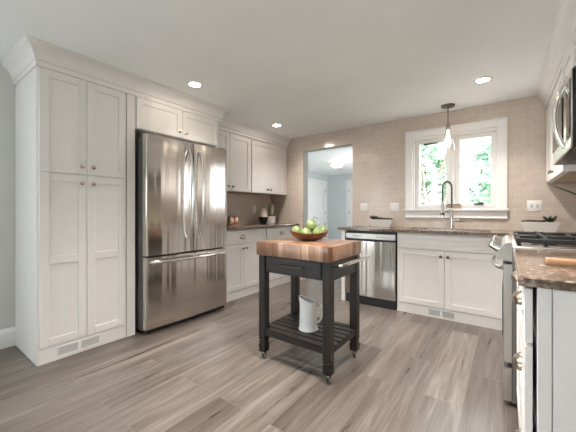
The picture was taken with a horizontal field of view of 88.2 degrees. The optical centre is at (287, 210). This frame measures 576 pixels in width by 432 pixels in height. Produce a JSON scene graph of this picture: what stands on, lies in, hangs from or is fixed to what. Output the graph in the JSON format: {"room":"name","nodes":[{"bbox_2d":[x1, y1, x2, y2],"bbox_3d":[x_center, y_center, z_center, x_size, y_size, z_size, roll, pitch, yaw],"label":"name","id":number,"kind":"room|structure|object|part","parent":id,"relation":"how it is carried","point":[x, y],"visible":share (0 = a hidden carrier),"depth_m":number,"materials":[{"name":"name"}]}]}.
{"room":"kitchen","nodes":[
{"label":"kitchen","id":0,"kind":"room"},
{"bbox_2d":[0,63,265,329],"bbox_3d":[-2.305,-0.040,2.539,0.100,2.320,6.970,0,0,36],"label":"wall","id":1,"kind":"structure","parent":0,"point":[7,90],"depth_m":2.45,"materials":[{"name":"grey paint"}]},
{"bbox_2d":[0,326,15,349],"bbox_3d":[-3.268,1.042,1.127,0.016,0.155,3.355,0,0,36],"label":"baseboard","id":2,"kind":"structure","parent":1,"relation":"attached to","point":[8,335],"depth_m":2.44,"materials":[{"name":"white paint"}]},
{"bbox_2d":[1,34,291,148],"bbox_3d":[-1.039,-1.123,3.607,0.680,0.155,3.450,0,0,36],"label":"trim","id":3,"kind":"structure","parent":1,"relation":"attached to","point":[30,52],"depth_m":2.52,"materials":[{"name":"white paint"}]},
{"bbox_2d":[135,96,217,147],"bbox_3d":[-1.323,-0.901,3.256,0.626,0.298,0.975,0,0,36],"label":"upper cabinet","id":4,"kind":"object","parent":1,"relation":"attached to","point":[159,119],"visible":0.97,"depth_m":3.01,"materials":[{"name":"white paint"}]},
{"bbox_3d":[-1.246,-0.901,2.901,0.020,0.286,0.468,0,0,36],"label":"door","id":5,"kind":"part","parent":4,"relation":"part of","materials":[{"name":"white paint"}]},
{"bbox_3d":[-0.968,-0.901,3.281,0.020,0.286,0.466,0,0,36],"label":"door","id":6,"kind":"part","parent":4,"relation":"part of","materials":[{"name":"white paint"}]},
{"bbox_2d":[216,129,250,192],"bbox_3d":[-0.895,-0.657,4.044,0.386,0.785,0.795,0,0,36],"label":"upper cabinet","id":7,"kind":"object","parent":1,"relation":"attached to","point":[238,147],"visible":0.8,"depth_m":4.06,"materials":[{"name":"white paint"}]},
{"bbox_3d":[-0.892,-0.650,3.790,0.020,0.759,0.377,0,0,36],"label":"door","id":8,"kind":"part","parent":7,"relation":"part of","materials":[{"name":"white paint"}]},
{"bbox_3d":[-0.923,-0.267,4.065,0.315,0.004,0.771,0,0,36],"label":"panel","id":9,"kind":"part","parent":7,"relation":"part of","materials":[{"name":"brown wood"}]},
{"bbox_3d":[-0.660,-0.650,4.106,0.020,0.759,0.397,0,0,36],"label":"door","id":10,"kind":"part","parent":7,"relation":"part of","materials":[{"name":"white paint"}]},
{"bbox_2d":[227,193,271,223],"bbox_3d":[-0.781,-0.040,4.527,0.008,0.520,1.660,0,0,36],"label":"wall tile","id":11,"kind":"structure","parent":1,"relation":"attached to","point":[240,205],"depth_m":4.69,"materials":[{"name":"beige tile"}]},
{"bbox_2d":[235,138,286,195],"bbox_3d":[-0.397,-0.657,4.723,0.386,0.785,0.885,0,0,36],"label":"upper cabinet","id":12,"kind":"object","parent":1,"relation":"attached to","point":[268,161],"visible":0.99,"depth_m":4.59,"materials":[{"name":"white paint"}]},
{"bbox_3d":[-0.425,-0.267,4.744,0.315,0.004,0.861,0,0,36],"label":"panel","id":13,"kind":"part","parent":12,"relation":"part of","materials":[{"name":"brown wood"}]},
{"bbox_3d":[-0.298,-0.650,4.601,0.020,0.759,0.765,0,0,36],"label":"door","id":14,"kind":"part","parent":12,"relation":"part of","materials":[{"name":"white paint"}]},
{"bbox_2d":[0,278,518,431],"bbox_3d":[0.179,1.160,3.712,6.100,0.080,12.200,0,0,36],"label":"floor","id":15,"kind":"structure","parent":0,"point":[208,372],"depth_m":1.94,"materials":[{"name":"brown wood"}]},
{"bbox_2d":[15,66,134,365],"bbox_3d":[-1.819,0.035,2.579,0.626,2.170,0.700,0,0,36],"label":"pantry cabinet","id":16,"kind":"object","parent":15,"relation":"on","point":[75,137],"visible":1,"depth_m":2.34,"materials":[{"name":"white paint"}]},
{"bbox_3d":[-1.711,0.359,2.267,0.020,1.282,0.300,0,0,36],"label":"door","id":17,"kind":"part","parent":16,"relation":"part of","materials":[{"name":"white paint"}]},
{"bbox_3d":[-1.711,-0.666,2.267,0.020,0.754,0.300,0,0,36],"label":"door","id":18,"kind":"part","parent":16,"relation":"part of","materials":[{"name":"white paint"}]},
{"bbox_2d":[56,334,100,356],"bbox_3d":[-1.649,1.060,2.349,0.005,0.076,0.300,0,0,36],"label":"vent","id":19,"kind":"object","parent":16,"relation":"attached to","point":[71,347],"depth_m":2.34,"materials":[{"name":"white metal"}]},
{"bbox_3d":[-1.531,0.359,2.512,0.020,1.282,0.300,0,0,36],"label":"door","id":20,"kind":"part","parent":16,"relation":"part of","materials":[{"name":"white paint"}]},
{"bbox_3d":[-1.531,-0.666,2.512,0.020,0.754,0.300,0,0,36],"label":"door","id":21,"kind":"part","parent":16,"relation":"part of","materials":[{"name":"white paint"}]},
{"bbox_3d":[-1.638,0.035,2.835,0.565,2.170,0.073,0,0,36],"label":"filler panel","id":22,"kind":"part","parent":16,"relation":"part of","materials":[{"name":"white paint"}]},
{"bbox_2d":[135,131,226,333],"bbox_3d":[-1.210,0.203,3.195,0.750,1.835,0.951,0,0,36],"label":"refrigerator","id":23,"kind":"object","parent":15,"relation":"on","point":[181,186],"visible":0.96,"depth_m":2.88,"materials":[{"name":"grey metal"}]},
{"bbox_3d":[-1.135,-0.145,2.858,0.070,1.100,0.496,0,0,36],"label":"door","id":24,"kind":"part","parent":23,"relation":"part of","materials":[{"name":"silver metal"}]},
{"bbox_3d":[-1.000,0.745,3.041,0.072,0.646,0.951,0,0,36],"label":"freezer drawer","id":25,"kind":"part","parent":23,"relation":"part of","materials":[{"name":"silver metal"}]},
{"bbox_3d":[-0.944,0.465,3.000,0.086,0.030,0.900,0,0,36],"label":"handle","id":26,"kind":"part","parent":23,"relation":"part of","materials":[{"name":"silver metal"}]},
{"bbox_3d":[-0.965,-0.168,2.969,0.086,0.896,0.025,0,0,36],"label":"handle","id":27,"kind":"part","parent":23,"relation":"part of","materials":[{"name":"silver metal"}]},
{"bbox_3d":[-0.892,-0.168,3.069,0.086,0.896,0.025,0,0,36],"label":"handle","id":28,"kind":"part","parent":23,"relation":"part of","materials":[{"name":"silver metal"}]},
{"bbox_3d":[-0.852,-0.145,3.245,0.070,1.100,0.447,0,0,36],"label":"door","id":29,"kind":"part","parent":23,"relation":"part of","materials":[{"name":"silver metal"}]},
{"bbox_2d":[225,228,265,301],"bbox_3d":[-0.781,0.678,4.025,0.591,0.884,0.880,0,0,36],"label":"base cabinet","id":30,"kind":"object","parent":15,"relation":"on","point":[242,258],"visible":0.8,"depth_m":3.84,"materials":[{"name":"white paint"}]},
{"bbox_3d":[-0.703,0.716,3.701,0.020,0.579,0.426,0,0,36],"label":"door","id":31,"kind":"part","parent":30,"relation":"part of","materials":[{"name":"white paint"}]},
{"bbox_3d":[-0.576,0.334,3.875,0.020,0.163,0.856,0,0,36],"label":"drawer","id":32,"kind":"part","parent":30,"relation":"part of","materials":[{"name":"white paint"}]},
{"bbox_3d":[-0.449,0.716,4.048,0.020,0.579,0.426,0,0,36],"label":"door","id":33,"kind":"part","parent":30,"relation":"part of","materials":[{"name":"white paint"}]},
{"bbox_2d":[227,223,298,229],"bbox_3d":[-0.546,0.220,4.340,0.591,0.030,1.681,0,0,36],"label":"countertop","id":34,"kind":"structure","parent":30,"relation":"on","point":[258,225],"depth_m":4.20,"materials":[{"name":"brown stone"}]},
{"bbox_2d":[259,208,267,223],"bbox_3d":[-0.394,0.081,4.740,0.140,0.248,0.140,0,0,36],"label":"vase","id":35,"kind":"object","parent":34,"relation":"on","point":[263,216],"visible":1,"depth_m":4.69,"materials":[{"name":"ceramic"}]},
{"bbox_2d":[267,204,275,223],"bbox_3d":[-0.275,0.043,4.869,0.112,0.324,0.112,0,0,25],"label":"potted plant","id":36,"kind":"object","parent":34,"relation":"on","point":[271,219],"visible":0.98,"depth_m":4.83,"materials":[{"name":"green plant"}]},
{"bbox_3d":[-0.275,0.142,4.869,0.112,0.125,0.112,0,0,25],"label":"pot","id":37,"kind":"part","parent":36,"relation":"part of","materials":[{"name":"white ceramic"}]},
{"bbox_3d":[-0.786,0.196,4.172,0.180,0.018,0.250,0,0,31],"label":"tray","id":38,"kind":"object","parent":34,"relation":"on","visible":0},
{"bbox_2d":[227,215,233,224],"bbox_3d":[-0.798,0.127,4.112,0.088,0.141,0.088,0,0,36],"label":"canister","id":39,"kind":"object","parent":38,"relation":"on","point":[230,219],"visible":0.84,"depth_m":4.08,"materials":[{"name":"orange metal"}]},
{"bbox_2d":[233,215,237,224],"bbox_3d":[-0.749,0.127,4.213,0.088,0.141,0.088,0,0,36],"label":"canister","id":40,"kind":"object","parent":38,"relation":"on","point":[235,216],"visible":0.71,"depth_m":4.18,"materials":[{"name":"orange metal"}]},
{"bbox_2d":[265,226,293,287],"bbox_3d":[-0.286,0.678,4.701,0.591,0.884,0.791,0,0,36],"label":"base cabinet","id":41,"kind":"object","parent":15,"relation":"on","point":[272,233],"visible":0.29,"depth_m":4.45,"materials":[{"name":"white paint"}]},
{"bbox_3d":[-0.195,0.716,4.395,0.020,0.579,0.382,0,0,36],"label":"door","id":42,"kind":"part","parent":41,"relation":"part of","materials":[{"name":"white paint"}]},
{"bbox_3d":[-0.081,0.334,4.550,0.020,0.163,0.767,0,0,36],"label":"drawer","id":43,"kind":"part","parent":41,"relation":"part of","materials":[{"name":"white paint"}]},
{"bbox_2d":[256,237,369,382],"bbox_3d":[0.195,0.674,2.234,0.697,0.891,0.526,0,0,36],"label":"kitchen cart","id":44,"kind":"object","parent":15,"relation":"on","point":[326,261],"visible":0.98,"depth_m":2.11,"materials":[{"name":"brown wood"}]},
{"bbox_3d":[-0.181,0.694,2.254,0.058,0.729,0.058,0,0,36],"label":"leg","id":45,"kind":"part","parent":44,"relation":"part of","materials":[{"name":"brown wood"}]},
{"bbox_3d":[0.016,0.385,2.058,0.211,0.011,0.030,0,0,36],"label":"drawer pull","id":46,"kind":"part","parent":44,"relation":"part of","materials":[{"name":"black metal"}]},
{"bbox_3d":[0.027,0.389,2.074,0.468,0.103,0.010,0,0,36],"label":"drawer","id":47,"kind":"part","parent":44,"relation":"part of","materials":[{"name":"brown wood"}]},
{"bbox_3d":[0.063,0.694,2.588,0.058,0.729,0.058,0,0,36],"label":"leg","id":48,"kind":"part","parent":44,"relation":"part of","materials":[{"name":"brown wood"}]},
{"bbox_2d":[290,230,328,240],"bbox_3d":[0.166,0.189,2.315,0.304,0.080,0.230,0,0,0],"label":"fruit bowl","id":49,"kind":"object","parent":44,"relation":"on","point":[302,236],"visible":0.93,"depth_m":2.23,"materials":[{"name":"brown wood"}]},
{"bbox_2d":[291,222,301,232],"bbox_3d":[0.069,0.145,2.318,0.087,0.112,0.086,0,0,34],"label":"apple","id":50,"kind":"object","parent":49,"relation":"in","point":[298,229],"visible":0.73,"depth_m":2.29,"materials":[{"name":"green food"}]},
{"bbox_2d":[301,224,311,233],"bbox_3d":[0.137,0.157,2.259,0.087,0.113,0.086,0,0,36],"label":"apple","id":51,"kind":"object","parent":49,"relation":"in","point":[305,230],"visible":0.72,"depth_m":2.23,"materials":[{"name":"green food"}]},
{"bbox_2d":[312,224,322,233],"bbox_3d":[0.227,0.155,2.277,0.086,0.113,0.087,0,0,-13],"label":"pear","id":52,"kind":"object","parent":49,"relation":"in","point":[317,229],"visible":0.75,"depth_m":2.25,"materials":[{"name":"green food"}]},
{"bbox_2d":[306,217,317,230],"bbox_3d":[0.181,0.097,2.299,0.086,0.111,0.087,0,0,-26],"label":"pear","id":53,"kind":"object","parent":52,"relation":"on","point":[312,224],"visible":0.93,"depth_m":2.27,"materials":[{"name":"green food"}]},
{"bbox_2d":[319,223,326,231],"bbox_3d":[0.268,0.148,2.356,0.086,0.107,0.086,0,0,4],"label":"apple","id":54,"kind":"object","parent":49,"relation":"in","point":[324,229],"visible":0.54,"depth_m":2.33,"materials":[{"name":"green food"}]},
{"bbox_2d":[298,295,321,332],"bbox_3d":[0.164,0.758,2.228,0.176,0.248,0.147,0,0,-34],"label":"pitcher","id":55,"kind":"object","parent":44,"relation":"on","point":[308,322],"visible":0.95,"depth_m":2.17,"materials":[{"name":"white ceramic"}]},
{"bbox_3d":[0.238,0.768,2.220,0.068,0.151,0.022,0,0,0],"label":"handle","id":56,"kind":"part","parent":55,"relation":"part of","materials":[{"name":"white ceramic"}]},
{"bbox_3d":[0.163,0.913,2.259,0.592,0.034,0.456,0,0,36],"label":"shelf frame","id":57,"kind":"part","parent":44,"relation":"part of","materials":[{"name":"brown wood"}]},
{"bbox_3d":[0.262,0.694,1.929,0.058,0.729,0.058,0,0,36],"label":"leg","id":58,"kind":"part","parent":44,"relation":"part of","materials":[{"name":"brown wood"}]},
{"bbox_3d":[0.507,0.694,2.263,0.058,0.729,0.058,0,0,36],"label":"leg","id":59,"kind":"part","parent":44,"relation":"part of","materials":[{"name":"brown wood"}]},
{"bbox_2d":[341,230,346,300],"bbox_3d":[0.871,0.678,3.963,0.049,0.884,0.613,0,0,36],"label":"end panel","id":60,"kind":"object","parent":15,"relation":"on","point":[343,232],"visible":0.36,"depth_m":3.71,"materials":[{"name":"white paint"}]},
{"bbox_2d":[346,230,396,309],"bbox_3d":[1.135,0.682,3.750,0.613,0.875,0.610,0,0,36],"label":"dishwasher","id":61,"kind":"object","parent":15,"relation":"on","point":[378,273],"visible":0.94,"depth_m":3.45,"materials":[{"name":"silver metal"}]},
{"bbox_3d":[0.980,1.071,3.539,0.601,0.098,0.032,0,0,36],"label":"kick plate","id":62,"kind":"part","parent":61,"relation":"part of","materials":[{"name":"black plastic"}]},
{"bbox_3d":[0.977,0.346,3.534,0.589,0.023,0.016,0,0,36],"label":"pocket handle","id":63,"kind":"part","parent":61,"relation":"part of","materials":[{"name":"black plastic"}]},
{"bbox_3d":[0.969,0.301,3.523,0.609,0.067,0.032,0,0,36],"label":"control panel","id":64,"kind":"part","parent":61,"relation":"part of","materials":[{"name":"silver metal"}]},
{"bbox_2d":[397,232,503,330],"bbox_3d":[1.811,0.678,3.253,1.045,0.884,0.631,0,0,36],"label":"base cabinet","id":65,"kind":"object","parent":15,"relation":"on","point":[451,277],"visible":0.85,"depth_m":3.02,"materials":[{"name":"white paint"}]},
{"bbox_3d":[1.424,0.712,3.197,0.464,0.593,0.020,0,0,36],"label":"door","id":66,"kind":"part","parent":65,"relation":"part of","materials":[{"name":"white paint"}]},
{"bbox_2d":[427,308,454,319],"bbox_3d":[1.588,1.066,3.080,0.260,0.076,0.005,0,0,36],"label":"vent","id":67,"kind":"object","parent":65,"relation":"attached to","point":[441,313],"depth_m":3.08,"materials":[{"name":"white metal"}]},
{"bbox_3d":[1.621,0.332,3.052,0.952,0.147,0.020,0,0,36],"label":"false drawer","id":68,"kind":"part","parent":65,"relation":"part of","materials":[{"name":"white paint"}]},
{"bbox_2d":[338,225,575,235],"bbox_3d":[1.607,0.220,3.092,2.344,0.030,1.148,0,0,36],"label":"countertop","id":69,"kind":"structure","parent":65,"relation":"on","point":[492,232],"depth_m":3.22,"materials":[{"name":"brown stone"}]},
{"bbox_2d":[369,215,394,226],"bbox_3d":[1.220,0.127,3.892,0.318,0.156,0.109,0,0,36],"label":"planter","id":70,"kind":"object","parent":69,"relation":"on","point":[375,221],"visible":1,"depth_m":3.85,"materials":[{"name":"white ceramic"}]},
{"bbox_3d":[1.224,0.157,3.889,0.308,0.095,0.109,0,0,36],"label":"pot","id":71,"kind":"part","parent":70,"relation":"part of","materials":[{"name":"white ceramic"}]},
{"bbox_2d":[440,181,459,228],"bbox_3d":[1.865,-0.073,3.438,0.224,0.557,0.094,0,0,-1],"label":"kitchen faucet","id":72,"kind":"object","parent":69,"relation":"on","point":[452,220],"visible":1,"depth_m":3.43,"materials":[{"name":"silver metal"}]},
{"bbox_2d":[413,228,489,231],"bbox_3d":[1.753,0.324,3.259,0.775,0.223,0.380,0,0,36],"label":"sink","id":73,"kind":"object","parent":69,"relation":"in","point":[414,228],"visible":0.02,"depth_m":3.41,"materials":[{"name":"silver metal"}]},
{"bbox_2d":[520,215,560,231],"bbox_3d":[2.477,0.123,2.928,0.304,0.164,0.150,0,0,36],"label":"planter","id":74,"kind":"object","parent":69,"relation":"on","point":[547,225],"visible":0.99,"depth_m":2.89,"materials":[{"name":"white ceramic"}]},
{"bbox_3d":[2.479,0.155,2.931,0.304,0.098,0.119,0,0,36],"label":"pot","id":75,"kind":"part","parent":74,"relation":"part of","materials":[{"name":"white ceramic"}]},
{"bbox_3d":[1.810,0.712,2.914,0.484,0.593,0.020,0,0,36],"label":"door","id":76,"kind":"part","parent":65,"relation":"part of","materials":[{"name":"white paint"}]},
{"bbox_2d":[488,231,575,403],"bbox_3d":[1.688,0.634,1.846,0.720,0.972,0.753,0,0,36],"label":"gas range","id":77,"kind":"object","parent":15,"relation":"on","point":[503,247],"visible":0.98,"depth_m":1.70,"materials":[{"name":"grey metal"}]},
{"bbox_3d":[1.256,0.213,1.807,0.058,0.054,0.054,35,20,31],"label":"burner knob","id":78,"kind":"part","parent":77,"relation":"part of","materials":[{"name":"silver metal"}]},
{"bbox_3d":[1.436,0.335,2.033,0.079,0.026,0.670,0,0,36],"label":"handle","id":79,"kind":"part","parent":77,"relation":"part of","materials":[{"name":"silver metal"}]},
{"bbox_3d":[1.463,0.235,2.011,0.078,0.105,0.753,0,0,36],"label":"control panel","id":80,"kind":"part","parent":77,"relation":"part of","materials":[{"name":"silver metal"}]},
{"bbox_3d":[1.476,0.585,2.001,0.042,0.560,0.751,0,0,36],"label":"oven door","id":81,"kind":"part","parent":77,"relation":"part of","materials":[{"name":"silver metal"}]},
{"bbox_3d":[1.476,0.990,2.001,0.042,0.190,0.751,0,0,36],"label":"drawer","id":82,"kind":"part","parent":77,"relation":"part of","materials":[{"name":"silver metal"}]},
{"bbox_2d":[511,236,575,250],"bbox_3d":[1.736,0.205,1.810,0.600,0.020,0.753,0,0,36],"label":"cooktop","id":83,"kind":"object","parent":77,"relation":"in","point":[513,242],"depth_m":1.66,"materials":[{"name":"silver metal"}]},
{"bbox_2d":[511,271,575,431],"bbox_3d":[1.240,0.678,1.135,0.619,0.884,0.898,0,0,36],"label":"base cabinet","id":84,"kind":"object","parent":15,"relation":"on","point":[544,361],"visible":0.83,"depth_m":0.91,"materials":[{"name":"white paint"}]},
{"bbox_3d":[1.124,0.319,1.475,0.029,0.046,0.098,0,0,36],"label":"cup pull","id":85,"kind":"part","parent":84,"relation":"part of","materials":[{"name":"silver metal"}]},
{"bbox_3d":[0.863,0.557,1.119,0.029,0.046,0.098,0,0,36],"label":"cup pull","id":86,"kind":"part","parent":84,"relation":"part of","materials":[{"name":"silver metal"}]},
{"bbox_3d":[0.863,0.319,1.119,0.029,0.046,0.098,0,0,36],"label":"cup pull","id":87,"kind":"part","parent":84,"relation":"part of","materials":[{"name":"silver metal"}]},
{"bbox_3d":[1.155,0.719,1.477,0.020,0.573,0.436,0,0,36],"label":"door","id":88,"kind":"part","parent":84,"relation":"part of","materials":[{"name":"white paint"}]},
{"bbox_3d":[0.895,0.864,1.121,0.020,0.283,0.434,0,0,36],"label":"drawer","id":89,"kind":"part","parent":84,"relation":"part of","materials":[{"name":"white paint"}]},
{"bbox_3d":[0.895,0.572,1.121,0.020,0.280,0.434,0,0,36],"label":"drawer","id":90,"kind":"part","parent":84,"relation":"part of","materials":[{"name":"white paint"}]},
{"bbox_3d":[0.895,0.334,1.121,0.020,0.172,0.434,0,0,36],"label":"drawer","id":91,"kind":"part","parent":84,"relation":"part of","materials":[{"name":"white paint"}]},
{"bbox_2d":[513,247,575,291],"bbox_3d":[1.242,0.220,1.127,0.608,0.030,0.918,0,0,36],"label":"countertop","id":92,"kind":"structure","parent":84,"relation":"on","point":[532,270],"depth_m":1.02,"materials":[{"name":"brown stone"}]},
{"bbox_2d":[545,257,575,266],"bbox_3d":[1.165,0.193,1.031,0.410,0.024,0.060,0,0,36],"label":"cutting board","id":93,"kind":"object","parent":92,"relation":"on","point":[567,262],"visible":1,"depth_m":1.11,"materials":[{"name":"beige wood"}]},
{"bbox_2d":[551,185,575,194],"bbox_3d":[1.403,-0.025,1.265,0.473,0.460,0.461,0,0,36],"label":"potted plant","id":94,"kind":"object","parent":92,"relation":"on","point":[551,185],"visible":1,"depth_m":1.21,"materials":[{"name":"green plant"}]},
{"bbox_3d":[1.006,0.678,0.764,0.560,0.884,0.022,0,0,36],"label":"panel","id":95,"kind":"part","parent":84,"relation":"part of","materials":[{"name":"white paint"}]},
{"bbox_2d":[0,0,560,175],"bbox_3d":[0.148,-1.250,3.797,5.750,0.100,11.900,0,0,36],"label":"ceiling","id":96,"kind":"structure","parent":0,"point":[307,67],"depth_m":2.21,"materials":[{"name":"paint"}]},
{"bbox_2d":[186,81,203,87],"bbox_3d":[-0.879,-1.196,2.808,0.160,0.007,0.160,0,0,36],"label":"recessed light","id":97,"kind":"object","parent":96,"relation":"in","point":[194,84],"visible":1,"depth_m":2.80,"materials":[{"name":"white paint"}]},
{"bbox_2d":[271,123,282,126],"bbox_3d":[-0.156,-1.196,4.144,0.160,0.007,0.160,0,0,36],"label":"recessed light","id":98,"kind":"object","parent":96,"relation":"in","point":[275,124],"visible":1,"depth_m":4.14,"materials":[{"name":"white paint"}]},
{"bbox_2d":[331,161,343,168],"bbox_3d":[1.188,-1.100,7.177,0.321,0.200,0.328,0,0,36],"label":"flush ceiling light","id":99,"kind":"object","parent":96,"relation":"attached to","point":[337,165],"visible":1,"depth_m":7.10,"materials":[{"name":"white glass"}]},
{"bbox_3d":[1.189,-1.083,7.188,0.310,0.083,0.310,0,0,36],"label":"lamp shade","id":100,"kind":"part","parent":99,"relation":"part of","materials":[{"name":"white glass"}]},
{"bbox_2d":[441,103,454,147],"bbox_3d":[1.817,-0.948,3.374,0.144,0.505,0.144,0,0,36],"label":"pendant light","id":101,"kind":"object","parent":96,"relation":"hanging from","point":[447,106],"visible":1,"depth_m":3.36,"materials":[{"name":"white glass"}]},
{"bbox_3d":[1.817,-1.085,3.374,0.011,0.190,0.010,0,0,36],"label":"rod","id":102,"kind":"part","parent":101,"relation":"part of","materials":[{"name":"silver metal"}]},
{"bbox_3d":[1.817,-0.820,3.374,0.066,0.204,0.066,0,0,36],"label":"bulb","id":103,"kind":"part","parent":101,"relation":"part of","materials":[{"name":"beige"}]},
{"bbox_2d":[473,76,492,83],"bbox_3d":[1.780,-1.196,2.712,0.160,0.007,0.160,0,0,36],"label":"recessed light","id":104,"kind":"object","parent":96,"relation":"in","point":[484,79],"visible":1,"depth_m":2.71,"materials":[{"name":"white paint"}]},
{"bbox_2d":[308,172,327,238],"bbox_3d":[-0.061,-0.040,8.240,0.100,2.320,4.880,0,0,36],"label":"wall","id":105,"kind":"structure","parent":0,"point":[311,175],"depth_m":9.79,"materials":[{"name":"grey paint"}]},
{"bbox_2d":[308,178,326,238],"bbox_3d":[0.946,0.060,9.504,0.030,2.120,1.230,0,0,36],"label":"door","id":106,"kind":"structure","parent":105,"relation":"in","point":[317,192],"depth_m":9.54,"materials":[{"name":"white paint"}]},
{"bbox_2d":[303,144,351,279],"bbox_3d":[1.351,-0.040,4.092,3.960,2.320,0.142,0,0,36],"label":"wall","id":107,"kind":"structure","parent":0,"point":[305,153],"depth_m":4.84,"materials":[{"name":"grey paint"}]},
{"bbox_2d":[272,96,575,279],"bbox_3d":[1.306,-0.040,4.032,3.960,2.320,0.008,0,0,36],"label":"wall tile","id":108,"kind":"structure","parent":107,"relation":"attached to","point":[378,150],"depth_m":3.77,"materials":[{"name":"beige tile"}]},
{"bbox_2d":[361,203,368,211],"bbox_3d":[1.079,-0.047,4.186,0.120,0.118,0.010,0,0,36],"label":"wall plate","id":109,"kind":"object","parent":108,"relation":"attached to","point":[365,206],"visible":1,"depth_m":4.18,"materials":[{"name":"white plastic"}]},
{"bbox_2d":[390,203,398,211],"bbox_3d":[1.412,-0.047,3.942,0.120,0.118,0.010,0,0,36],"label":"wall plate","id":110,"kind":"object","parent":108,"relation":"attached to","point":[394,207],"visible":1,"depth_m":3.94,"materials":[{"name":"white plastic"}]},
{"bbox_2d":[527,200,541,211],"bbox_3d":[2.566,-0.053,3.091,0.120,0.118,0.018,0,0,36],"label":"wall plate","id":111,"kind":"object","parent":108,"relation":"attached to","point":[532,205],"visible":1,"depth_m":3.09,"materials":[{"name":"white plastic"}]},
{"bbox_2d":[404,117,508,218],"bbox_3d":[1.987,-0.467,3.584,1.088,1.101,0.210,0,0,36],"label":"window","id":112,"kind":"structure","parent":107,"relation":"in","point":[497,129],"depth_m":3.55,"materials":[{"name":"white paint"}]},
{"bbox_3d":[1.823,-0.474,3.738,0.409,0.852,0.045,0,0,36],"label":"sash","id":113,"kind":"part","parent":112,"relation":"part of","materials":[{"name":"white paint"}]},
{"bbox_2d":[446,204,461,208],"bbox_3d":[1.962,-0.057,3.515,0.160,0.063,0.050,0,0,36],"label":"planter","id":114,"kind":"object","parent":112,"relation":"on","point":[455,206],"visible":0.98,"depth_m":3.48,"materials":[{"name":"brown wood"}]},
{"bbox_3d":[2.004,-0.478,3.608,0.890,0.904,0.150,0,0,36],"label":"frame","id":115,"kind":"part","parent":112,"relation":"part of","materials":[{"name":"white paint"}]},
{"bbox_3d":[1.987,-0.014,3.584,1.088,0.024,0.210,0,0,36],"label":"sill","id":116,"kind":"part","parent":112,"relation":"part of","materials":[{"name":"white paint"}]},
{"bbox_3d":[2.188,-0.474,3.471,0.407,0.852,0.045,0,0,36],"label":"sash","id":117,"kind":"part","parent":112,"relation":"part of","materials":[{"name":"white paint"}]},
{"bbox_2d":[536,0,575,108],"bbox_3d":[1.693,-1.123,1.809,0.085,0.155,3.120,0,0,36],"label":"trim","id":118,"kind":"structure","parent":107,"relation":"attached to","point":[564,29],"depth_m":2.08,"materials":[{"name":"white paint"}]},
{"bbox_2d":[328,174,351,239],"bbox_3d":[2.659,-0.040,9.210,3.340,2.320,0.100,0,0,36],"label":"wall","id":119,"kind":"structure","parent":0,"point":[336,183],"depth_m":9.91,"materials":[{"name":"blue paint"}]},
{"bbox_2d":[346,180,351,225],"bbox_3d":[2.290,0.060,9.366,1.000,2.120,0.084,0,0,36],"label":"door","id":120,"kind":"structure","parent":119,"relation":"in","point":[348,182],"depth_m":9.63,"materials":[{"name":"white paint"}]},
{"bbox_3d":[0.970,-0.040,0.139,0.100,2.320,6.970,0,0,36],"label":"wall","id":121,"kind":"structure","parent":0,"visible":0},
{"bbox_2d":[546,72,575,183],"bbox_3d":[2.419,-0.660,2.498,0.348,0.765,1.147,0,0,36],"label":"upper cabinet","id":122,"kind":"object","parent":121,"relation":"attached to","point":[554,173],"visible":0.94,"depth_m":2.68,"materials":[{"name":"white paint"}]},
{"bbox_3d":[2.474,-0.653,2.798,0.020,0.739,0.558,0,0,36],"label":"door","id":123,"kind":"part","parent":122,"relation":"part of","materials":[{"name":"white paint"}]},
{"bbox_3d":[2.141,-0.653,2.345,0.020,0.739,0.558,0,0,36],"label":"door","id":124,"kind":"part","parent":122,"relation":"part of","materials":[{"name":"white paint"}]},
{"bbox_3d":[2.447,-0.280,2.477,0.277,0.004,1.123,0,0,36],"label":"panel","id":125,"kind":"part","parent":122,"relation":"part of","materials":[{"name":"brown wood"}]},
{"bbox_2d":[562,31,575,84],"bbox_3d":[1.849,-0.898,1.727,0.354,0.293,0.764,0,0,36],"label":"upper cabinet","id":126,"kind":"object","parent":121,"relation":"attached to","point":[569,62],"visible":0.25,"depth_m":1.88,"materials":[{"name":"white paint"}]},
{"bbox_2d":[552,66,575,164],"bbox_3d":[1.814,-0.536,1.751,0.423,0.424,0.755,0,0,36],"label":"microwave","id":127,"kind":"object","parent":126,"relation":"attached to","point":[564,107],"visible":1,"depth_m":1.70,"materials":[{"name":"silver metal"}]},
{"bbox_3d":[1.563,-0.538,1.708,0.068,0.373,0.026,0,0,36],"label":"handle","id":128,"kind":"part","parent":127,"relation":"part of","materials":[{"name":"silver metal"}]},
{"bbox_3d":[1.738,-0.538,1.904,0.013,0.412,0.592,0,0,36],"label":"door","id":129,"kind":"part","parent":127,"relation":"part of","materials":[{"name":"silver metal"}]},
{"bbox_3d":[1.516,-0.538,1.598,0.010,0.412,0.153,0,0,36],"label":"control panel","id":130,"kind":"part","parent":127,"relation":"part of","materials":[{"name":"silver metal"}]},
{"bbox_3d":[1.852,-0.898,1.960,0.020,0.280,0.374,0,0,36],"label":"door","id":131,"kind":"part","parent":126,"relation":"part of","materials":[{"name":"white paint"}]},
{"bbox_3d":[1.628,-0.898,1.655,0.020,0.280,0.374,0,0,36],"label":"door","id":132,"kind":"part","parent":126,"relation":"part of","materials":[{"name":"white paint"}]},
{"label":"outside","id":133,"kind":"structure","parent":0,"visible":0},
{"bbox_3d":[8.581,1.470,6.295,9.600,0.100,11.700,0,0,36],"label":"ground","id":134,"kind":"structure","parent":133,"visible":0},
{"bbox_2d":[420,143,473,203],"bbox_3d":[3.014,-0.380,6.152,1.944,3.613,1.631,0,0,-22],"label":"tree","id":135,"kind":"object","parent":134,"relation":"on","point":[432,157],"visible":0.34,"depth_m":5.91,"materials":[{"name":"green plant"}]},
{"bbox_2d":[444,138,490,203],"bbox_3d":[5.530,-0.994,8.008,2.491,4.840,2.399,0,0,36],"label":"tree","id":136,"kind":"object","parent":134,"relation":"on","point":[479,192],"visible":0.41,"depth_m":7.74,"materials":[{"name":"green plant"}]}
]}

